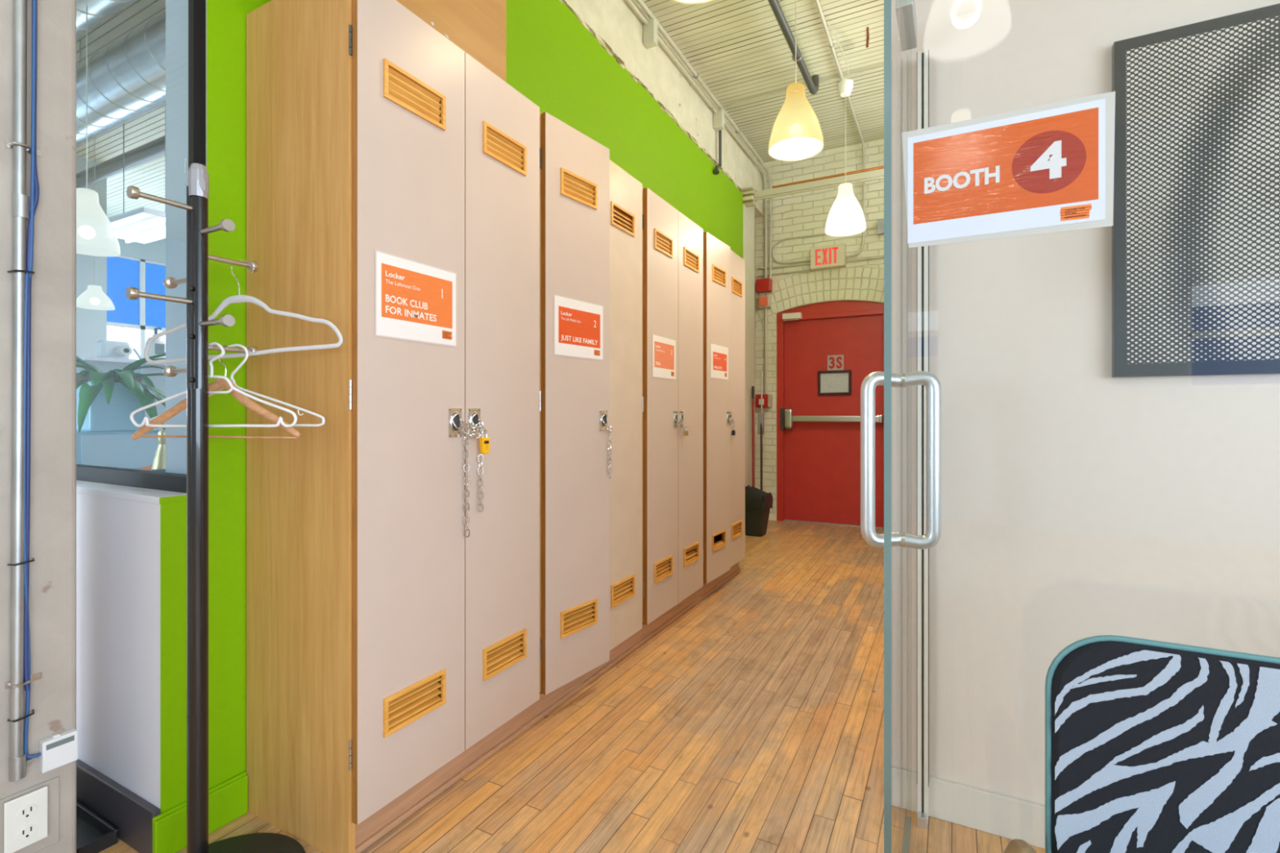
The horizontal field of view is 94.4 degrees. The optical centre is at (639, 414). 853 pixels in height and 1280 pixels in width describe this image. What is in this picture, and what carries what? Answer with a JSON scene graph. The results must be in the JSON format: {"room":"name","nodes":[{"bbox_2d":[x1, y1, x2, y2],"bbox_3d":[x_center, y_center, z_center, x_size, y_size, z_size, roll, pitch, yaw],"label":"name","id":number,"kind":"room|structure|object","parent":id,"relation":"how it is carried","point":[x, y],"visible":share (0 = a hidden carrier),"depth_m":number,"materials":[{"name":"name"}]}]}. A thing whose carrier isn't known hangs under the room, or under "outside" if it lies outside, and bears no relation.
{"room":"office corridor","nodes":[
{"label":"office corridor","id":0,"kind":"room"},
{"bbox_2d":[0,0,75,852],"bbox_3d":[-2.064,-0.780,0.539,0.445,3.800,2.230,0,0,28],"label":"wall column","id":1,"kind":"structure","parent":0,"point":[52,534],"depth_m":1.37,"materials":[{"name":"paint"}]},
{"bbox_2d":[4,0,41,782],"bbox_3d":[-1.379,-0.930,1.331,0.030,3.480,0.060,0,0,28],"label":"conduit","id":2,"kind":"object","parent":1,"relation":"attached to","point":[18,762],"visible":1,"depth_m":1.31,"materials":[{"name":"silver metal"}]},
{"bbox_2d":[7,0,41,759],"bbox_3d":[-1.378,-0.900,1.331,0.026,3.360,0.055,0,0,28],"label":"cable","id":3,"kind":"object","parent":1,"relation":"attached to","point":[34,184],"visible":1,"depth_m":1.33,"materials":[{"name":"blue plastic"}]},
{"bbox_2d":[0,777,59,852],"bbox_3d":[-1.379,0.924,1.339,0.020,0.152,0.105,0,0,28],"label":"electrical outlet","id":4,"kind":"object","parent":1,"relation":"attached to","point":[29,818],"visible":1,"depth_m":1.34,"materials":[{"name":"paint"}]},
{"bbox_2d":[16,804,37,820],"bbox_3d":[-1.375,0.892,1.329,0.002,0.029,0.034,0,0,28],"label":"receptacle","id":5,"kind":"object","parent":4,"relation":"attached to","point":[24,811],"depth_m":1.33,"materials":[{"name":"grey plastic"}]},
{"bbox_2d":[16,824,37,840],"bbox_3d":[-1.375,0.937,1.329,0.002,0.029,0.034,0,0,28],"label":"receptacle","id":6,"kind":"object","parent":4,"relation":"attached to","point":[24,832],"depth_m":1.33,"materials":[{"name":"grey plastic"}]},
{"bbox_2d":[39,728,77,773],"bbox_3d":[-1.355,0.781,1.382,0.023,0.074,0.062,0,0,28],"label":"box","id":7,"kind":"object","parent":1,"relation":"attached to","point":[57,750],"visible":1,"depth_m":1.37,"materials":[{"name":"white plastic"}]},
{"bbox_2d":[75,155,106,356],"bbox_3d":[-6.081,-0.780,5.943,0.300,3.800,1.050,0,0,28],"label":"window","id":8,"kind":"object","parent":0,"point":[91,324],"depth_m":6.21,"materials":[{"name":"grey paint"}]},
{"bbox_2d":[75,99,165,146],"bbox_3d":[-4.274,-2.460,4.760,7.800,0.160,0.200,0,0,28],"label":"steel beam","id":9,"kind":"structure","parent":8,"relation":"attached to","point":[157,104],"depth_m":4.82,"materials":[{"name":"grey metal"}]},
{"bbox_2d":[75,136,164,188],"bbox_3d":[-3.252,-2.330,4.556,5.607,0.120,0.248,0,0,30],"label":"pipe","id":10,"kind":"object","parent":9,"relation":"attached to","point":[153,149],"visible":0.06,"depth_m":5.41,"materials":[{"name":"grey metal"}]},
{"bbox_2d":[75,360,165,428],"bbox_3d":[-2.901,0.400,4.438,0.170,1.440,2.050,0,0,28],"label":"wall","id":11,"kind":"structure","parent":0,"point":[158,381],"depth_m":3.79,"materials":[{"name":"grey paint"}]},
{"bbox_2d":[79,355,165,365],"bbox_3d":[-2.883,-0.331,4.429,0.290,0.022,2.050,0,0,28],"label":"trim","id":12,"kind":"structure","parent":11,"relation":"on","point":[83,357],"depth_m":3.56,"materials":[{"name":"white paint"}]},
{"bbox_2d":[96,340,142,373],"bbox_3d":[-3.214,-0.320,3.663,0.198,0.269,0.167,0,0,28],"label":"camera","id":13,"kind":"object","parent":12,"relation":"on","point":[104,348],"visible":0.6,"depth_m":3.64,"materials":[{"name":"white plastic"}]},
{"bbox_2d":[145,327,165,360],"bbox_3d":[-3.160,-0.454,3.868,0.107,0.224,0.104,0,0,28],"label":"lotion bottle","id":14,"kind":"object","parent":12,"relation":"on","point":[157,346],"visible":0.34,"depth_m":3.84,"materials":[{"name":"white plastic"}]},
{"bbox_2d":[75,493,186,852],"bbox_3d":[-2.264,0.667,2.101,2.435,0.905,0.123,0,0,28],"label":"wall","id":15,"kind":"structure","parent":0,"point":[131,556],"depth_m":1.56,"materials":[{"name":"white paint"}]},
{"bbox_2d":[75,480,186,504],"bbox_3d":[-2.263,0.218,2.109,2.430,0.018,0.108,0,0,28],"label":"trim","id":16,"kind":"structure","parent":15,"relation":"on","point":[117,491],"depth_m":1.60,"materials":[{"name":"white paint"}]},
{"bbox_2d":[75,0,205,493],"bbox_3d":[-2.243,-0.810,2.147,2.430,2.043,0.042,0,0,28],"label":"window","id":17,"kind":"structure","parent":15,"relation":"in","point":[156,480],"depth_m":1.58,"materials":[{"name":"black metal"}]},
{"bbox_2d":[117,238,165,263],"bbox_3d":[-8.868,-0.780,5.801,0.100,3.800,11.200,0,0,28],"label":"wall","id":18,"kind":"structure","parent":0,"point":[155,251],"depth_m":8.73,"materials":[{"name":"grey paint"}]},
{"bbox_2d":[106,255,165,359],"bbox_3d":[-7.983,-1.080,7.482,0.060,2.460,5.660,0,0,28],"label":"window","id":19,"kind":"structure","parent":18,"relation":"in","point":[142,314],"depth_m":8.67,"materials":[{"name":"blue glass"}]},
{"bbox_2d":[165,0,763,789],"bbox_3d":[-0.014,-0.780,4.000,0.217,3.800,5.335,0,0,28],"label":"wall","id":20,"kind":"structure","parent":0,"point":[553,60],"depth_m":1.68,"materials":[{"name":"green paint"}]},
{"bbox_2d":[151,771,248,852],"bbox_3d":[-1.162,1.063,1.575,0.021,0.113,0.220,0,0,28],"label":"baseboard","id":21,"kind":"structure","parent":20,"relation":"attached to","point":[228,800],"depth_m":1.58,"materials":[{"name":"green paint"}]},
{"bbox_2d":[643,17,657,48],"bbox_3d":[0.068,-2.485,3.863,0.080,0.150,0.060,0,0,28],"label":"bracket","id":22,"kind":"object","parent":20,"relation":"attached to","point":[650,31],"visible":0.9,"depth_m":3.84,"materials":[{"name":"metal"}]},
{"bbox_2d":[559,0,742,193],"bbox_3d":[-0.093,-2.127,3.632,0.018,0.045,4.600,0,0,28],"label":"trim","id":23,"kind":"structure","parent":20,"relation":"attached to","point":[601,41],"depth_m":3.75,"materials":[{"name":"paint"}]},
{"bbox_2d":[626,0,759,165],"bbox_3d":[0.032,-2.540,3.826,0.035,0.036,5.000,0,0,28],"label":"conduit","id":24,"kind":"object","parent":20,"relation":"attached to","point":[630,2],"visible":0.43,"depth_m":4.43,"materials":[{"name":"beige metal"}]},
{"bbox_2d":[635,0,764,164],"bbox_3d":[0.072,-2.590,3.850,0.046,0.044,5.080,0,0,28],"label":"conduit","id":25,"kind":"object","parent":20,"relation":"attached to","point":[695,75],"visible":1,"depth_m":4.51,"materials":[{"name":"beige metal"}]},
{"bbox_2d":[713,108,724,130],"bbox_3d":[0.665,-2.485,4.996,0.080,0.150,0.060,0,0,28],"label":"bracket","id":26,"kind":"object","parent":20,"relation":"attached to","point":[718,118],"visible":0.94,"depth_m":4.97,"materials":[{"name":"metal"}]},
{"bbox_2d":[755,164,767,278],"bbox_3d":[1.245,-2.011,6.169,0.029,1.163,0.286,0,0,40],"label":"conduit","id":27,"kind":"object","parent":20,"relation":"attached to","point":[757,166],"visible":0.74,"depth_m":6.26,"materials":[{"name":"beige"}]},
{"bbox_2d":[756,159,771,279],"bbox_3d":[1.286,-2.020,6.147,0.030,1.181,0.283,0,0,40],"label":"conduit","id":28,"kind":"object","parent":20,"relation":"attached to","point":[762,165],"visible":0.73,"depth_m":6.24,"materials":[{"name":"beige"}]},
{"bbox_2d":[742,165,884,207],"bbox_3d":[1.716,-2.095,5.346,1.605,0.150,0.140,0,0,28],"label":"beam","id":29,"kind":"structure","parent":20,"relation":"attached to","point":[750,195],"depth_m":5.39,"materials":[{"name":"beige"}]},
{"bbox_2d":[75,0,884,217],"bbox_3d":[-2.719,-2.730,2.562,14.000,0.100,11.200,0,0,28],"label":"ceiling","id":30,"kind":"structure","parent":0,"point":[740,50],"depth_m":4.51,"materials":[{"name":"white paint"}]},
{"bbox_2d":[75,137,115,310],"bbox_3d":[-5.103,-1.840,5.547,0.284,1.680,0.284,0,0,28],"label":"pendant lamp","id":31,"kind":"object","parent":30,"relation":"hanging from","point":[93,298],"visible":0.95,"depth_m":5.50,"materials":[{"name":"grey"}]},
{"bbox_2d":[75,4,120,257],"bbox_3d":[-2.926,-1.518,3.135,0.270,1.295,0.270,0,0,28],"label":"pendant lamp","id":32,"kind":"object","parent":30,"relation":"hanging from","point":[95,236],"visible":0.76,"depth_m":3.10,"materials":[{"name":"grey"}]},
{"bbox_2d":[75,0,135,39],"bbox_3d":[-4.603,-2.422,4.007,7.920,0.515,0.430,0,0,28],"label":"spiral duct","id":33,"kind":"object","parent":30,"relation":"hanging from","point":[98,11],"visible":0.22,"depth_m":3.22,"materials":[{"name":"metal"}]},
{"bbox_2d":[75,11,165,142],"bbox_3d":[-4.380,-2.355,4.431,7.920,0.649,0.359,0,0,28],"label":"spiral duct","id":34,"kind":"object","parent":30,"relation":"hanging from","point":[126,77],"visible":0.3,"depth_m":3.73,"materials":[{"name":"metal"}]},
{"bbox_2d":[108,103,165,243],"bbox_3d":[-4.093,-2.089,4.891,1.000,1.182,0.420,0,0,28],"label":"pendant lamp","id":35,"kind":"object","parent":30,"relation":"hanging from","point":[143,224],"visible":0.48,"depth_m":4.78,"materials":[{"name":"white plastic"}]},
{"bbox_2d":[767,0,818,94],"bbox_3d":[0.501,-2.583,3.028,0.075,0.193,3.826,0,0,28],"label":"pipe","id":36,"kind":"object","parent":30,"relation":"attached to","point":[812,84],"visible":0.99,"depth_m":4.05,"materials":[{"name":"grey metal"}]},
{"bbox_2d":[768,0,823,160],"bbox_3d":[0.823,-2.040,3.130,0.284,1.280,0.284,0,0,28],"label":"pendant lamp","id":37,"kind":"object","parent":30,"relation":"hanging from","point":[796,135],"visible":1,"depth_m":3.07,"materials":[{"name":"yellow glass"}]},
{"bbox_2d":[727,65,884,107],"bbox_3d":[1.423,-2.648,4.743,1.502,0.035,0.020,0,0,27],"label":"conduit","id":38,"kind":"object","parent":30,"relation":"attached to","point":[880,67],"visible":0.73,"depth_m":4.72,"materials":[{"name":"beige metal"}]},
{"bbox_2d":[814,0,865,257],"bbox_3d":[0.976,-2.110,3.655,0.182,1.104,4.977,0,0,28],"label":"conduit","id":39,"kind":"object","parent":30,"relation":"attached to","point":[817,2],"visible":1,"depth_m":5.13,"materials":[{"name":"beige metal"}]},
{"bbox_2d":[825,23,866,236],"bbox_3d":[1.442,-1.994,4.207,0.284,1.319,0.493,0,0,28],"label":"pendant lamp","id":40,"kind":"object","parent":30,"relation":"hanging from","point":[846,217],"visible":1,"depth_m":4.25,"materials":[{"name":"grey plastic"}]},
{"bbox_2d":[98,520,1045,852],"bbox_3d":[-2.719,1.170,2.562,14.000,0.100,11.200,0,0,28],"label":"floor","id":41,"kind":"structure","parent":0,"point":[753,721],"depth_m":1.99,"materials":[{"name":"brown wood"}]},
{"bbox_2d":[75,800,118,852],"bbox_3d":[-1.724,1.103,1.694,0.774,0.035,0.084,0,0,28],"label":"tray","id":42,"kind":"object","parent":41,"relation":"on","point":[94,833],"visible":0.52,"depth_m":1.57,"materials":[{"name":"black plastic"}]},
{"bbox_2d":[125,158,305,852],"bbox_3d":[-0.995,0.264,1.385,0.380,1.712,0.380,0,0,28],"label":"coat stand","id":43,"kind":"object","parent":41,"relation":"on","point":[196,206],"visible":0.98,"depth_m":1.37,"materials":[{"name":"grey metal"}]},
{"bbox_2d":[129,342,297,427],"bbox_3d":[-1.017,-0.071,1.408,0.443,0.204,0.007,0,0,8],"label":"hanger","id":44,"kind":"object","parent":43,"relation":"hanging from","point":[145,421],"visible":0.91,"depth_m":1.40,"materials":[{"name":"white plastic"}]},
{"bbox_2d":[131,344,301,439],"bbox_3d":[-1.032,-0.053,1.437,0.458,0.233,0.012,0,0,8],"label":"hanger","id":45,"kind":"object","parent":43,"relation":"hanging from","point":[220,384],"visible":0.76,"depth_m":1.43,"materials":[{"name":"brown wood"}]},
{"bbox_2d":[142,343,324,426],"bbox_3d":[-1.009,-0.071,1.462,0.504,0.206,0.006,0,0,8],"label":"hanger","id":46,"kind":"object","parent":43,"relation":"hanging from","point":[244,348],"visible":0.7,"depth_m":1.45,"materials":[{"name":"white plastic"}]},
{"bbox_2d":[143,260,342,364],"bbox_3d":[-0.997,-0.257,1.479,0.568,0.256,0.011,0,0,10],"label":"hanger","id":47,"kind":"object","parent":43,"relation":"hanging from","point":[239,298],"visible":0.88,"depth_m":1.47,"materials":[{"name":"white plastic"}]},
{"bbox_2d":[246,0,539,852],"bbox_3d":[-0.725,-0.006,1.893,0.480,2.252,0.749,0,0,28],"label":"locker","id":48,"kind":"object","parent":41,"relation":"on","point":[385,642],"visible":0.88,"depth_m":1.61,"materials":[{"name":"brown wood"}]},
{"bbox_2d":[382,668,445,737],"bbox_3d":[-0.623,0.784,1.626,0.033,0.098,0.208,0,0,28],"label":"vent","id":49,"kind":"object","parent":48,"relation":"attached to","point":[406,704],"depth_m":1.62,"materials":[{"name":"orange wood"}]},
{"bbox_2d":[382,57,445,130],"bbox_3d":[-0.620,-0.870,1.625,0.025,0.098,0.208,0,0,28],"label":"vent","id":50,"kind":"object","parent":48,"relation":"attached to","point":[404,91],"depth_m":1.62,"materials":[{"name":"orange wood"}]},
{"bbox_2d":[374,249,456,346],"bbox_3d":[-0.608,-0.310,1.631,0.002,0.220,0.280,0,0,28],"label":"paper sign","id":51,"kind":"object","parent":48,"relation":"attached to","point":[415,301],"visible":1,"depth_m":1.61,"materials":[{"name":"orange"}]},
{"bbox_2d":[395,0,506,81],"bbox_3d":[-0.721,-1.577,1.834,0.294,0.886,0.598,0,0,28],"label":"wall panel","id":52,"kind":"object","parent":48,"relation":"on","point":[477,27],"visible":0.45,"depth_m":1.89,"materials":[{"name":"brown wood"}]},
{"bbox_2d":[449,408,462,436],"bbox_3d":[-0.544,0.024,1.750,0.004,0.081,0.048,0,0,28],"label":"lock","id":53,"kind":"object","parent":48,"relation":"on","point":[455,415],"depth_m":1.75,"materials":[{"name":"silver metal"}]},
{"bbox_2d":[460,420,485,537],"bbox_3d":[-0.503,0.193,1.790,0.033,0.353,0.097,0,0,28],"label":"chain","id":54,"kind":"object","parent":48,"relation":"hanging from","point":[480,427],"visible":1,"depth_m":1.78,"materials":[{"name":"silver metal"}]},
{"bbox_2d":[479,428,489,453],"bbox_3d":[-0.477,0.082,1.820,0.017,0.077,0.033,0,0,28],"label":"padlock","id":55,"kind":"object","parent":54,"relation":"hanging from","point":[484,442],"visible":1,"depth_m":1.81,"materials":[{"name":"yellow metal"}]},
{"bbox_2d":[468,409,479,431],"bbox_3d":[-0.508,0.024,1.819,0.004,0.081,0.048,0,0,28],"label":"lock","id":56,"kind":"object","parent":48,"relation":"on","point":[473,415],"depth_m":1.82,"materials":[{"name":"silver metal"}]},
{"bbox_2d":[482,628,526,680],"bbox_3d":[-0.452,0.784,1.951,0.033,0.098,0.208,0,0,28],"label":"vent","id":57,"kind":"object","parent":48,"relation":"attached to","point":[508,651],"depth_m":1.95,"materials":[{"name":"orange wood"}]},
{"bbox_2d":[482,120,526,176],"bbox_3d":[-0.449,-0.870,1.949,0.025,0.098,0.208,0,0,28],"label":"vent","id":58,"kind":"object","parent":48,"relation":"attached to","point":[500,148],"depth_m":1.94,"materials":[{"name":"orange wood"}]},
{"bbox_2d":[355,562,739,852],"bbox_3d":[-0.039,1.076,2.872,0.055,0.088,3.075,0,0,28],"label":"trim","id":59,"kind":"structure","parent":41,"relation":"on","point":[371,825],"depth_m":1.97,"materials":[{"name":"brown wood"}]},
{"bbox_3d":[-0.192,1.020,2.952,0.388,0.023,3.075,0,0,28],"label":"trim","id":60,"kind":"structure","parent":59,"relation":"on","visible":0},
{"bbox_2d":[539,111,642,695],"bbox_3d":[-0.343,-0.035,2.570,0.525,2.130,0.771,0,0,28],"label":"locker","id":61,"kind":"object","parent":60,"relation":"on","point":[591,208],"visible":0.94,"depth_m":2.34,"materials":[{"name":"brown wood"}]},
{"bbox_2d":[553,293,603,360],"bbox_3d":[-0.232,-0.331,2.291,0.002,0.224,0.287,0,0,36],"label":"paper sign","id":62,"kind":"object","parent":61,"relation":"attached to","point":[578,325],"visible":1,"depth_m":2.28,"materials":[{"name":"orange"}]},
{"bbox_2d":[560,598,597,639],"bbox_3d":[-0.244,0.784,2.295,0.033,0.098,0.208,0,0,36],"label":"vent","id":63,"kind":"object","parent":61,"relation":"attached to","point":[575,619],"depth_m":2.29,"materials":[{"name":"orange wood"}]},
{"bbox_2d":[560,167,597,209],"bbox_3d":[-0.240,-0.870,2.292,0.025,0.098,0.208,0,0,36],"label":"vent","id":64,"kind":"object","parent":61,"relation":"attached to","point":[580,190],"depth_m":2.29,"materials":[{"name":"orange wood"}]},
{"bbox_2d":[600,410,607,430],"bbox_3d":[-0.146,0.024,2.408,0.004,0.081,0.048,0,0,36],"label":"lock","id":65,"kind":"object","parent":61,"relation":"on","point":[603,414],"depth_m":2.40,"materials":[{"name":"silver metal"}]},
{"bbox_2d":[610,573,635,608],"bbox_3d":[-0.086,0.784,2.647,0.033,0.098,0.208,0,0,28],"label":"vent","id":66,"kind":"object","parent":61,"relation":"attached to","point":[622,588],"depth_m":2.65,"materials":[{"name":"orange wood"}]},
{"bbox_2d":[610,200,635,236],"bbox_3d":[-0.082,-0.870,2.646,0.025,0.098,0.208,0,0,28],"label":"vent","id":67,"kind":"object","parent":61,"relation":"attached to","point":[617,227],"depth_m":2.65,"materials":[{"name":"orange wood"}]},
{"bbox_2d":[642,186,702,625],"bbox_3d":[0.006,-0.035,3.281,0.480,2.130,0.741,0,0,28],"label":"locker","id":68,"kind":"object","parent":60,"relation":"on","point":[673,243],"visible":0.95,"depth_m":3.11,"materials":[{"name":"brown wood"}]},
{"bbox_2d":[653,555,672,583],"bbox_3d":[0.110,0.784,3.018,0.033,0.098,0.208,0,0,28],"label":"vent","id":69,"kind":"object","parent":68,"relation":"attached to","point":[663,565],"depth_m":3.02,"materials":[{"name":"orange wood"}]},
{"bbox_2d":[653,227,672,257],"bbox_3d":[0.113,-0.870,3.016,0.025,0.098,0.208,0,0,28],"label":"vent","id":70,"kind":"object","parent":68,"relation":"attached to","point":[663,241],"depth_m":3.01,"materials":[{"name":"orange wood"}]},
{"bbox_2d":[652,333,675,380],"bbox_3d":[0.127,-0.290,3.026,0.002,0.214,0.280,0,0,28],"label":"paper sign","id":71,"kind":"object","parent":68,"relation":"attached to","point":[664,348],"visible":1,"depth_m":3.02,"materials":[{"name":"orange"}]},
{"bbox_2d":[684,542,699,566],"bbox_3d":[0.279,0.784,3.341,0.033,0.098,0.208,0,0,28],"label":"vent","id":72,"kind":"object","parent":68,"relation":"attached to","point":[692,557],"depth_m":3.35,"materials":[{"name":"orange wood"}]},
{"bbox_2d":[684,246,699,272],"bbox_3d":[0.283,-0.870,3.339,0.025,0.098,0.208,0,0,28],"label":"vent","id":73,"kind":"object","parent":68,"relation":"attached to","point":[691,257],"depth_m":3.34,"materials":[{"name":"orange wood"}]},
{"bbox_2d":[702,231,745,583],"bbox_3d":[0.381,-0.035,3.975,0.497,2.130,0.756,0,0,28],"label":"locker","id":74,"kind":"object","parent":60,"relation":"on","point":[723,269],"visible":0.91,"depth_m":3.76,"materials":[{"name":"brown wood"}]},
{"bbox_2d":[710,342,728,380],"bbox_3d":[0.501,-0.329,3.715,0.002,0.214,0.280,0,0,31],"label":"paper sign","id":75,"kind":"object","parent":74,"relation":"attached to","point":[718,353],"visible":1,"depth_m":3.70,"materials":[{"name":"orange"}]},
{"bbox_2d":[711,529,726,551],"bbox_3d":[0.484,0.784,3.710,0.033,0.098,0.208,0,0,31],"label":"vent","id":76,"kind":"object","parent":74,"relation":"attached to","point":[719,545],"depth_m":3.72,"materials":[{"name":"orange wood"}]},
{"bbox_2d":[711,263,726,286],"bbox_3d":[0.488,-0.870,3.708,0.025,0.098,0.208,0,0,31],"label":"vent","id":77,"kind":"object","parent":74,"relation":"attached to","point":[718,272],"depth_m":3.71,"materials":[{"name":"orange wood"}]},
{"bbox_2d":[731,520,742,539],"bbox_3d":[0.651,0.784,4.045,0.033,0.098,0.208,0,0,28],"label":"vent","id":78,"kind":"object","parent":74,"relation":"attached to","point":[736,525],"depth_m":4.05,"materials":[{"name":"orange wood"}]},
{"bbox_2d":[731,276,742,297],"bbox_3d":[0.654,-0.870,4.043,0.025,0.098,0.208,0,0,28],"label":"vent","id":79,"kind":"object","parent":74,"relation":"attached to","point":[736,282],"depth_m":4.04,"materials":[{"name":"orange wood"}]},
{"bbox_2d":[751,386,754,486],"bbox_3d":[1.128,0.419,5.782,0.112,1.401,0.123,0,0,28],"label":"broom","id":80,"kind":"object","parent":41,"relation":"on","point":[753,387],"visible":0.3,"depth_m":5.80,"materials":[{"name":"red"}]},
{"bbox_2d":[745,484,773,537],"bbox_3d":[1.083,0.895,5.533,0.256,0.450,0.286,0,0,28],"label":"waste bin","id":81,"kind":"object","parent":41,"relation":"on","point":[758,503],"visible":0.79,"depth_m":5.43,"materials":[{"name":"grey plastic"}]},
{"bbox_2d":[757,372,764,490],"bbox_3d":[1.199,0.344,5.910,0.097,1.551,0.274,0,0,4],"label":"mop","id":82,"kind":"object","parent":41,"relation":"on","point":[760,415],"visible":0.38,"depth_m":5.94,"materials":[{"name":"red"}]},
{"bbox_2d":[898,0,899,852],"bbox_3d":[1.985,-0.220,0.322,3.388,2.680,0.030,0,0,28],"label":"window","id":83,"kind":"structure","parent":41,"relation":"on","point":[899,0],"depth_m":1.11,"materials":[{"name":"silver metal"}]},
{"bbox_2d":[860,0,941,852],"bbox_3d":[0.602,-0.196,1.361,0.163,2.608,0.630,0,0,28],"label":"door","id":84,"kind":"structure","parent":83,"relation":"attached to","point":[908,15],"depth_m":1.30,"materials":[{"name":"clear glass"}]},
{"bbox_2d":[902,91,1115,248],"bbox_3d":[0.627,-0.415,1.029,0.316,0.220,0.002,0,0,28],"label":"sign","id":85,"kind":"object","parent":83,"relation":"attached to","point":[1050,167],"visible":1,"depth_m":1.02,"materials":[{"name":"orange"}]},
{"bbox_2d":[1003,635,1279,852],"bbox_3d":[0.732,0.715,0.532,0.680,0.810,0.524,0,0,28],"label":"armchair","id":86,"kind":"object","parent":41,"relation":"on","point":[1151,746],"visible":1,"depth_m":0.80,"materials":[{"name":"fabric"}]},
{"bbox_3d":[-2.124,0.678,2.565,2.050,0.885,0.640,0,0,28],"label":"desk","id":87,"kind":"object","parent":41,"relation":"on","visible":0},
{"bbox_2d":[75,428,163,469],"bbox_3d":[-2.238,0.150,2.535,0.378,0.170,0.400,0,0,28],"label":"planter","id":88,"kind":"object","parent":87,"relation":"on","point":[114,449],"visible":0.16,"depth_m":2.38,"materials":[{"name":"blue"}]},
{"bbox_2d":[75,352,165,432],"bbox_3d":[-2.144,-0.093,2.466,0.589,0.400,0.546,0,0,-7],"label":"potted plant","id":89,"kind":"object","parent":87,"relation":"on","point":[106,401],"visible":0.75,"depth_m":2.35,"materials":[{"name":"green plant"}]},
{"bbox_2d":[150,430,165,471],"bbox_3d":[-1.545,0.142,1.927,0.076,0.185,0.076,0,0,28],"label":"wine bottle","id":90,"kind":"object","parent":87,"relation":"on","point":[159,461],"visible":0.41,"depth_m":1.91,"materials":[{"name":"teal glass"}]},
{"bbox_2d":[754,215,755,487],"bbox_3d":[1.102,-0.505,6.229,0.115,3.250,0.350,0,0,28],"label":"wall","id":91,"kind":"structure","parent":0,"point":[754,215],"depth_m":6.34,"materials":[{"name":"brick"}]},
{"bbox_2d":[755,138,884,520],"bbox_3d":[2.193,-0.780,6.079,2.185,3.800,0.400,0,0,28],"label":"wall","id":92,"kind":"structure","parent":0,"point":[806,213],"depth_m":6.12,"materials":[{"name":"brick"}]},
{"bbox_2d":[755,277,772,293],"bbox_3d":[1.311,-1.363,6.260,0.150,0.135,0.100,0,0,28],"label":"alarm box","id":93,"kind":"object","parent":92,"relation":"attached to","point":[762,285],"visible":1,"depth_m":6.22,"materials":[{"name":"red metal"}]},
{"bbox_2d":[755,394,772,407],"bbox_3d":[1.310,-0.145,6.264,0.160,0.140,0.095,0,0,28],"label":"station","id":94,"kind":"object","parent":92,"relation":"attached to","point":[766,398],"visible":0.94,"depth_m":6.23,"materials":[{"name":"red"}]},
{"bbox_2d":[758,295,771,308],"bbox_3d":[1.316,-1.191,6.258,0.120,0.122,0.100,0,0,28],"label":"light","id":95,"kind":"object","parent":92,"relation":"attached to","point":[764,301],"visible":1,"depth_m":6.22,"materials":[{"name":"paint"}]},
{"bbox_2d":[764,307,767,394],"bbox_3d":[1.330,-0.665,6.267,0.026,0.930,0.025,0,0,28],"label":"conduit","id":96,"kind":"object","parent":92,"relation":"attached to","point":[766,308],"visible":1,"depth_m":6.26,"materials":[{"name":"beige"}]},
{"bbox_2d":[771,226,877,263],"bbox_3d":[1.871,-1.707,6.007,1.087,0.275,0.019,0,0,28],"label":"conduit","id":97,"kind":"object","parent":92,"relation":"attached to","point":[876,227],"visible":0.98,"depth_m":6.13,"materials":[{"name":"beige"}]},
{"bbox_2d":[810,243,846,271],"bbox_3d":[1.891,-1.581,5.954,0.331,0.218,0.101,0,0,28],"label":"exit sign","id":98,"kind":"object","parent":92,"relation":"attached to","point":[829,256],"visible":1,"depth_m":5.91,"materials":[{"name":"beige plastic"}]},
{"bbox_2d":[777,300,884,529],"bbox_3d":[1.950,-0.020,6.031,1.110,2.280,0.190,0,0,28],"label":"door","id":99,"kind":"structure","parent":92,"relation":"in","point":[819,436],"depth_m":6.07,"materials":[{"name":"red paint"}]},
{"bbox_2d":[817,369,851,395],"bbox_3d":[1.976,-0.324,6.024,0.331,0.252,0.018,0,0,28],"label":"evacuation plan","id":100,"kind":"object","parent":99,"relation":"attached to","point":[829,382],"visible":1,"depth_m":6.02,"materials":[{"name":"white paper"}]},
{"bbox_2d":[827,355,843,370],"bbox_3d":[1.988,-0.527,6.026,0.158,0.158,0.003,0,0,28],"label":"sign","id":101,"kind":"object","parent":99,"relation":"attached to","point":[835,362],"visible":1,"depth_m":6.03,"materials":[{"name":"grey"}]},
{"bbox_2d":[891,0,1279,804],"bbox_3d":[2.326,-0.780,0.951,3.570,3.800,0.150,0,0,28],"label":"wall","id":102,"kind":"structure","parent":0,"point":[1079,501],"depth_m":1.54,"materials":[{"name":"paint"}]},
{"bbox_2d":[916,48,928,829],"bbox_3d":[0.778,0.060,1.632,0.030,2.120,0.063,0,0,28],"label":"trim","id":103,"kind":"structure","parent":102,"relation":"attached to","point":[922,59],"depth_m":1.63,"materials":[{"name":"grey metal"}]},
{"bbox_2d":[891,766,1044,848],"bbox_3d":[2.250,1.066,0.898,3.455,0.108,0.014,0,0,28],"label":"baseboard","id":104,"kind":"structure","parent":102,"relation":"attached to","point":[997,814],"depth_m":1.60,"materials":[{"name":"white wood"}]},
{"bbox_2d":[1111,3,1279,377],"bbox_3d":[1.586,-0.502,1.240,0.950,0.821,0.024,0,0,28],"label":"panel","id":105,"kind":"object","parent":102,"relation":"attached to","point":[1196,226],"visible":0.94,"depth_m":1.38,"materials":[{"name":"grey metal"}]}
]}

